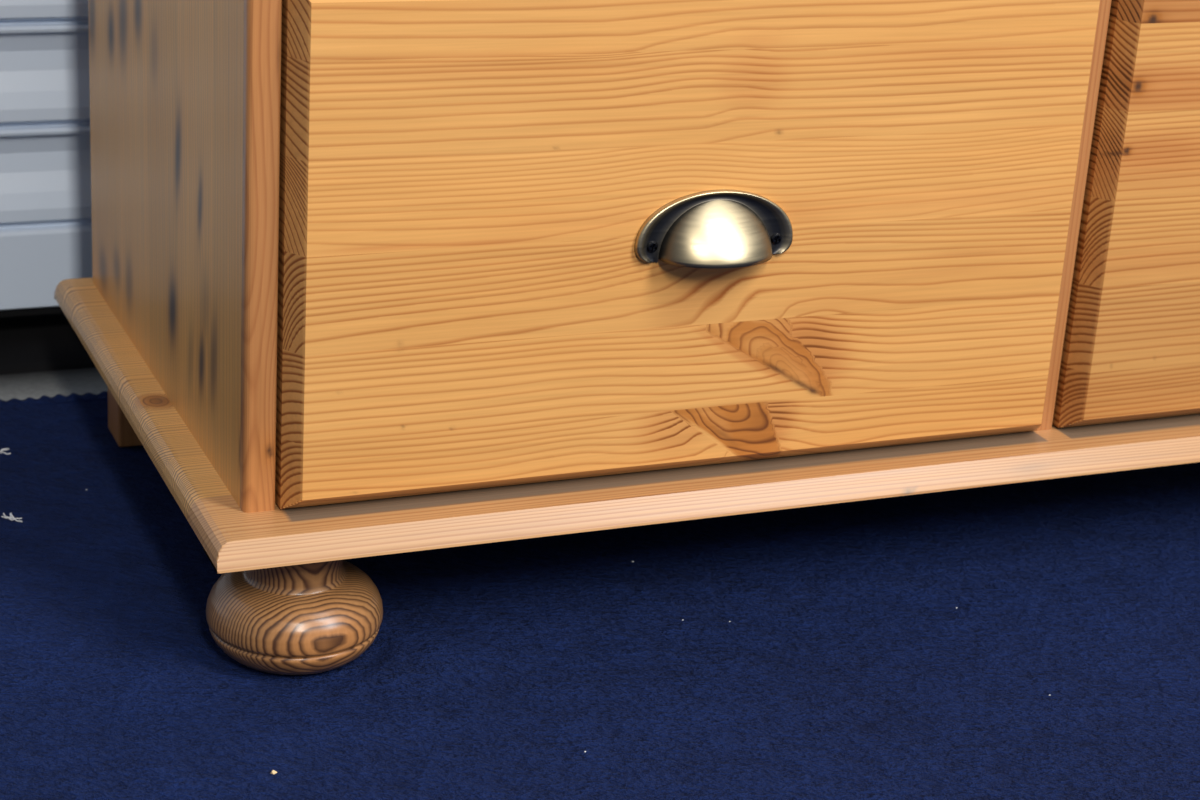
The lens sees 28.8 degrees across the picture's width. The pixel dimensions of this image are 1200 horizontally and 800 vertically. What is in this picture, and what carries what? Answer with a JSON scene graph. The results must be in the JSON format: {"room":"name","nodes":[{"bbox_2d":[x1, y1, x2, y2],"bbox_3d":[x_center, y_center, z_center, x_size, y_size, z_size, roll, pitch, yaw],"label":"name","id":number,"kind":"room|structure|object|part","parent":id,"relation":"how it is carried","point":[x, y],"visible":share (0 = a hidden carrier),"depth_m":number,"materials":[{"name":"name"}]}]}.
{"room":"storage unit","nodes":[
{"label":"storage unit","id":0,"kind":"room"},
{"bbox_2d":[0,314,107,400],"bbox_3d":[0.416,0.570,0.307,4.800,0.102,3.800,-5,23,-22],"label":"floor","id":1,"kind":"structure","parent":0,"point":[22,386],"depth_m":1.56,"materials":[{"name":"concrete"}]},
{"bbox_2d":[0,0,95,374],"bbox_3d":[-0.191,-1.063,1.285,3.500,2.179,0.090,-5,23,-22],"label":"door","id":2,"kind":"structure","parent":1,"relation":"on","point":[46,211],"depth_m":1.58,"materials":[{"name":"white paint"}]},
{"bbox_3d":[-0.261,-0.106,1.663,3.500,0.060,0.020,-5,23,-22],"label":"rail","id":3,"kind":"part","parent":2,"relation":"part of","materials":[{"name":"white paint"}]},
{"bbox_2d":[0,391,1199,799],"bbox_3d":[0.383,0.437,0.490,3.100,0.012,2.631,-5,23,-22],"label":"carpet","id":4,"kind":"object","parent":1,"relation":"on","point":[846,665],"visible":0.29,"depth_m":1.22,"materials":[{"name":"blue carpet"}]},
{"bbox_2d":[0,448,10,454],"bbox_3d":[-0.361,0.031,1.422,0.006,0.002,0.008,-5,23,-22],"label":"lint","id":5,"kind":"object","parent":4,"relation":"on","point":[1,450],"visible":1,"depth_m":1.42},
{"bbox_2d":[1,513,21,521],"bbox_3d":[-0.335,0.067,1.333,0.015,0.002,0.008,19,26,35],"label":"lint","id":6,"kind":"object","parent":4,"relation":"on","point":[11,517],"visible":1,"depth_m":1.33},
{"bbox_2d":[54,0,1199,674],"bbox_3d":[0.205,-0.278,1.400,0.993,0.666,0.422,-5,23,-22],"label":"dresser","id":7,"kind":"object","parent":4,"relation":"on","point":[370,277],"visible":1,"depth_m":1.20,"materials":[{"name":"brown wood"}]},
{"bbox_3d":[0.063,-0.086,1.182,0.089,0.036,0.023,-5,23,-22],"label":"cup handle","id":8,"kind":"part","parent":7,"relation":"part of","materials":[{"name":"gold metal"}]}
]}

